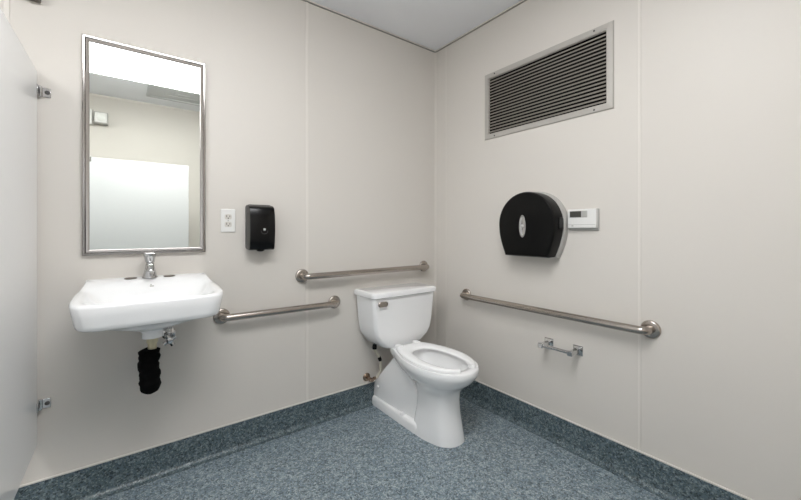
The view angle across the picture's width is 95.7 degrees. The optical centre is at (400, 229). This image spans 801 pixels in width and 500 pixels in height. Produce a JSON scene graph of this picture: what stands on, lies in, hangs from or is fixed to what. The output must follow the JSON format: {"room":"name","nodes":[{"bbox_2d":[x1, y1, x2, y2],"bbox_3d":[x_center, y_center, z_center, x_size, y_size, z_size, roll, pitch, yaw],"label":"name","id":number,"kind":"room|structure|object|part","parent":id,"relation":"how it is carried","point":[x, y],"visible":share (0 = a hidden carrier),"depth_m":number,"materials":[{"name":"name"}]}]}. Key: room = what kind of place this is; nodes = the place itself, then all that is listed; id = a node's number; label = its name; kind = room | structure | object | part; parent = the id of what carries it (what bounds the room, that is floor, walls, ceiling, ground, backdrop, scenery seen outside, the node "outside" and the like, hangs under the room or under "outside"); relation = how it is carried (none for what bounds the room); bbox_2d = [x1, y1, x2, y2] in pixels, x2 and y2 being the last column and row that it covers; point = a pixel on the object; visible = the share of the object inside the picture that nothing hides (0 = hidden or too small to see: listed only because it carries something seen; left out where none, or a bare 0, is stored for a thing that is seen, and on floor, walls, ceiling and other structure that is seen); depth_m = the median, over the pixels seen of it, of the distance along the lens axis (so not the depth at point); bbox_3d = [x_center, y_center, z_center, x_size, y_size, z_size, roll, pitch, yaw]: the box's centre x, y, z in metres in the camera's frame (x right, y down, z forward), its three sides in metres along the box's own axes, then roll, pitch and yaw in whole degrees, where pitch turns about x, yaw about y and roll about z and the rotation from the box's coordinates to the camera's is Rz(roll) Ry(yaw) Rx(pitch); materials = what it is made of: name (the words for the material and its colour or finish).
{"room":"public restroom","nodes":[
{"label":"public restroom","id":0,"kind":"room"},
{"bbox_2d":[0,0,433,484],"bbox_3d":[-1.364,-0.052,1.590,4.200,2.605,0.100,0,0,-37],"label":"wall","id":1,"kind":"structure","parent":0,"point":[371,91],"depth_m":1.93,"materials":[{"name":"paint"}]},
{"bbox_2d":[3,0,8,20],"bbox_3d":[-1.527,-0.169,1.403,0.016,2.349,0.003,0,0,-37],"label":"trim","id":2,"kind":"structure","parent":1,"relation":"attached to","point":[5,2],"depth_m":1.40,"materials":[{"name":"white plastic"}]},
{"bbox_2d":[0,8,50,499],"bbox_3d":[-0.815,0.113,0.611,0.064,1.495,2.125,0,0,-37],"label":"partition panel","id":3,"kind":"object","parent":1,"relation":"attached to","point":[19,88],"visible":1,"depth_m":1.20,"materials":[{"name":"white laminate"}]},
{"bbox_2d":[82,34,205,255],"bbox_3d":[-1.159,-0.358,1.669,0.464,0.936,0.019,0,0,-37],"label":"wall mirror","id":4,"kind":"object","parent":1,"relation":"attached to","point":[144,110],"visible":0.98,"depth_m":1.65,"materials":[{"name":"silver glass"}]},
{"bbox_2d":[69,273,222,339],"bbox_3d":[-1.041,0.331,1.519,0.499,0.239,0.401,0,0,-37],"label":"sink","id":5,"kind":"object","parent":1,"relation":"attached to","point":[147,306],"visible":1,"depth_m":1.44,"materials":[{"name":"white ceramic"}]},
{"bbox_2d":[137,338,161,394],"bbox_3d":[-1.096,0.573,1.578,0.084,0.246,0.241,0,0,-37],"label":"trap","id":6,"kind":"object","parent":5,"relation":"attached to","point":[148,368],"visible":0.98,"depth_m":1.49,"materials":[{"name":"black fabric"}]},
{"bbox_2d":[142,253,157,277],"bbox_3d":[-1.108,0.160,1.604,0.058,0.110,0.126,0,0,-37],"label":"faucet","id":7,"kind":"object","parent":5,"relation":"on","point":[149,271],"visible":1,"depth_m":1.61,"materials":[{"name":"silver metal"}]},
{"bbox_3d":[-1.099,0.168,1.592,0.032,0.042,0.096,0,0,-37],"label":"spout","id":8,"kind":"part","parent":7,"relation":"part of","materials":[{"name":"silver metal"}]},
{"bbox_2d":[162,327,175,345],"bbox_3d":[-1.082,0.448,1.690,0.063,0.181,0.078,0,0,-37],"label":"valve","id":9,"kind":"object","parent":1,"relation":"attached to","point":[168,333],"visible":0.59,"depth_m":1.68,"materials":[{"name":"silver metal"}]},
{"bbox_3d":[-1.063,0.510,1.668,0.056,0.056,0.021,0,0,-37],"label":"handle","id":10,"kind":"part","parent":9,"relation":"part of","materials":[{"name":"silver metal"}]},
{"bbox_2d":[14,382,374,499],"bbox_3d":[-1.323,1.081,1.535,4.000,0.137,0.036,0,0,-37],"label":"baseboard","id":11,"kind":"structure","parent":1,"relation":"attached to","point":[103,480],"depth_m":1.77,"materials":[{"name":"plastic"}]},
{"bbox_2d":[19,380,374,487],"bbox_3d":[-1.331,1.010,1.546,4.000,0.007,0.008,0,0,-37],"label":"trim","id":12,"kind":"structure","parent":1,"relation":"attached to","point":[181,438],"depth_m":1.73,"materials":[{"name":"white plastic"}]},
{"bbox_2d":[221,209,234,231],"bbox_3d":[-0.893,-0.047,1.875,0.070,0.120,0.008,0,0,-37],"label":"wall outlet","id":13,"kind":"object","parent":1,"relation":"attached to","point":[227,215],"visible":1,"depth_m":1.87,"materials":[{"name":"white plastic"}]},
{"bbox_2d":[225,214,231,218],"bbox_3d":[-0.891,-0.067,1.873,0.033,0.027,0.003,0,0,-37],"label":"socket","id":14,"kind":"object","parent":13,"relation":"attached to","point":[227,216],"depth_m":1.87,"materials":[{"name":"beige plastic"}]},
{"bbox_2d":[225,222,231,226],"bbox_3d":[-0.891,-0.028,1.873,0.033,0.027,0.003,0,0,-37],"label":"socket","id":15,"kind":"object","parent":13,"relation":"attached to","point":[227,224],"depth_m":1.87,"materials":[{"name":"beige plastic"}]},
{"bbox_2d":[245,204,274,251],"bbox_3d":[-0.745,-0.009,1.930,0.130,0.250,0.098,0,0,-37],"label":"soap dispenser","id":16,"kind":"object","parent":1,"relation":"attached to","point":[259,219],"visible":1,"depth_m":1.90,"materials":[{"name":"black plastic"}]},
{"bbox_2d":[213,295,339,323],"bbox_3d":[-0.642,0.446,2.021,0.716,0.083,0.076,0,0,-37],"label":"grab bar","id":17,"kind":"object","parent":1,"relation":"attached to","point":[224,315],"visible":0.96,"depth_m":1.94,"materials":[{"name":"metal"}]},
{"bbox_2d":[306,2,307,400],"bbox_3d":[-0.551,-0.169,2.135,0.016,2.349,0.003,0,0,-37],"label":"trim","id":18,"kind":"structure","parent":1,"relation":"attached to","point":[306,2],"depth_m":2.14,"materials":[{"name":"white plastic"}]},
{"bbox_2d":[295,261,428,282],"bbox_3d":[-0.181,0.270,2.367,1.011,0.081,0.076,0,0,-37],"label":"grab bar","id":19,"kind":"object","parent":1,"relation":"attached to","point":[302,275],"visible":1,"depth_m":2.25,"materials":[{"name":"metal"}]},
{"bbox_2d":[302,0,435,52],"bbox_3d":[-1.330,-1.342,1.545,4.000,0.002,0.012,0,0,-37],"label":"trim","id":20,"kind":"structure","parent":1,"relation":"attached to","point":[302,0],"depth_m":2.37,"materials":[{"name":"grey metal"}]},
{"bbox_2d":[363,344,381,381],"bbox_3d":[-0.171,0.862,2.351,0.101,0.268,0.113,0,0,-37],"label":"supply valve","id":21,"kind":"object","parent":1,"relation":"attached to","point":[366,377],"visible":1,"depth_m":2.35,"materials":[{"name":"silver metal"}]},
{"bbox_2d":[434,53,434,343],"bbox_3d":[0.262,-0.169,2.745,0.012,2.349,0.003,0,0,-37],"label":"trim","id":22,"kind":"structure","parent":1,"relation":"attached to","point":[434,53],"depth_m":2.74,"materials":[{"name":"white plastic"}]},
{"bbox_2d":[100,397,664,499],"bbox_3d":[-0.524,1.200,0.470,4.000,0.100,2.700,0,0,-37],"label":"floor","id":23,"kind":"structure","parent":0,"point":[363,454],"depth_m":1.74,"materials":[{"name":"plastic"}]},
{"bbox_2d":[354,282,478,447],"bbox_3d":[0.135,0.764,2.166,0.518,0.772,0.766,0,0,-37],"label":"toilet","id":24,"kind":"object","parent":23,"relation":"on","point":[420,388],"visible":1,"depth_m":2.17,"materials":[{"name":"white ceramic"}]},
{"bbox_3d":[-0.107,0.450,2.182,0.068,0.032,0.021,0,0,-37],"label":"flush lever","id":25,"kind":"part","parent":24,"relation":"part of","materials":[{"name":"metal"}]},
{"bbox_3d":[-0.024,0.398,2.378,0.518,0.040,0.234,0,0,-37],"label":"tank lid","id":26,"kind":"part","parent":24,"relation":"part of","materials":[{"name":"white ceramic"}]},
{"bbox_3d":[-0.027,0.576,2.382,0.492,0.328,0.210,0,0,-37],"label":"tank","id":27,"kind":"part","parent":24,"relation":"part of","materials":[{"name":"white ceramic"}]},
{"bbox_3d":[0.195,0.726,2.086,0.327,0.016,0.508,0,0,-37],"label":"seat","id":28,"kind":"part","parent":24,"relation":"part of","materials":[{"name":"white plastic"}]},
{"bbox_2d":[310,0,520,49],"bbox_3d":[-0.524,-1.405,0.470,4.200,0.100,2.900,0,0,-37],"label":"ceiling","id":29,"kind":"structure","parent":0,"point":[432,24],"depth_m":2.28,"materials":[{"name":"paint"}]},
{"bbox_2d":[437,0,800,499],"bbox_3d":[1.146,-0.052,1.660,0.100,2.605,2.800,0,0,-37],"label":"wall","id":30,"kind":"structure","parent":0,"point":[721,79],"depth_m":1.61,"materials":[{"name":"paint"}]},
{"bbox_2d":[435,52,436,344],"bbox_3d":[0.268,-0.169,2.744,0.003,2.349,0.012,0,0,-37],"label":"trim","id":31,"kind":"structure","parent":30,"relation":"attached to","point":[436,52],"depth_m":2.74,"materials":[{"name":"white plastic"}]},
{"bbox_2d":[435,0,526,51],"bbox_3d":[1.071,-1.342,1.666,0.012,0.002,2.700,0,0,-37],"label":"trim","id":32,"kind":"structure","parent":30,"relation":"attached to","point":[524,0],"depth_m":2.37,"materials":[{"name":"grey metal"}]},
{"bbox_2d":[499,191,568,257],"bbox_3d":[0.731,-0.033,2.026,0.126,0.367,0.368,0,0,-37],"label":"dispenser","id":33,"kind":"object","parent":30,"relation":"attached to","point":[531,224],"visible":0.99,"depth_m":1.95,"materials":[{"name":"black plastic"}]},
{"bbox_3d":[0.675,-0.019,2.005,0.005,0.124,0.042,0,0,-37],"label":"lock plate","id":34,"kind":"part","parent":33,"relation":"part of","materials":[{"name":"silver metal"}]},
{"bbox_3d":[0.766,-0.033,2.053,0.036,0.366,0.368,0,0,-37],"label":"plate","id":35,"kind":"part","parent":33,"relation":"part of","materials":[{"name":"grey plastic"}]},
{"bbox_2d":[485,20,613,139],"bbox_3d":[0.813,-0.794,2.071,0.080,0.422,0.787,0,0,-37],"label":"air vent","id":36,"kind":"object","parent":30,"relation":"in","point":[572,78],"visible":1,"depth_m":2.01,"materials":[{"name":"metal"}]},
{"bbox_2d":[538,337,582,356],"bbox_3d":[0.836,0.625,1.915,0.090,0.051,0.213,0,0,-37],"label":"paper holder","id":37,"kind":"object","parent":30,"relation":"attached to","point":[548,343],"visible":1,"depth_m":1.88,"materials":[{"name":"silver metal"}]},
{"bbox_3d":[0.783,0.625,1.976,0.078,0.026,0.026,0,0,-37],"label":"arm","id":38,"kind":"part","parent":37,"relation":"part of","materials":[{"name":"silver metal"}]},
{"bbox_3d":[0.818,0.625,2.002,0.014,0.051,0.051,0,0,-37],"label":"post","id":39,"kind":"part","parent":37,"relation":"part of","materials":[{"name":"silver metal"}]},
{"bbox_3d":[0.880,0.625,1.847,0.078,0.026,0.026,0,0,-37],"label":"arm","id":40,"kind":"part","parent":37,"relation":"part of","materials":[{"name":"silver metal"}]},
{"bbox_3d":[0.915,0.625,1.873,0.014,0.051,0.051,0,0,-37],"label":"post","id":41,"kind":"part","parent":37,"relation":"part of","materials":[{"name":"silver metal"}]},
{"bbox_2d":[460,289,660,338],"bbox_3d":[0.756,0.445,2.033,0.076,0.082,1.180,0,0,-37],"label":"grab bar","id":42,"kind":"object","parent":30,"relation":"attached to","point":[651,329],"visible":1,"depth_m":1.80,"materials":[{"name":"metal"}]},
{"bbox_2d":[568,208,598,230],"bbox_3d":[0.927,-0.051,1.843,0.030,0.109,0.152,0,0,-37],"label":"thermostat","id":43,"kind":"object","parent":30,"relation":"attached to","point":[578,219],"visible":1,"depth_m":1.83,"materials":[{"name":"white plastic"}]},
{"bbox_2d":[460,381,746,499],"bbox_3d":[1.062,1.081,1.659,0.036,0.137,2.700,0,0,-37],"label":"baseboard","id":44,"kind":"structure","parent":30,"relation":"attached to","point":[667,482],"depth_m":1.77,"materials":[{"name":"plastic"}]},
{"bbox_2d":[474,380,752,499],"bbox_3d":[1.073,1.010,1.668,0.008,0.007,2.700,0,0,-37],"label":"trim","id":45,"kind":"structure","parent":30,"relation":"attached to","point":[602,435],"depth_m":1.67,"materials":[{"name":"white plastic"}]},
{"bbox_2d":[638,0,640,450],"bbox_3d":[1.089,-0.169,1.651,0.003,2.349,0.012,0,0,-37],"label":"trim","id":46,"kind":"structure","parent":30,"relation":"attached to","point":[639,1],"depth_m":1.65,"materials":[{"name":"white plastic"}]}
]}

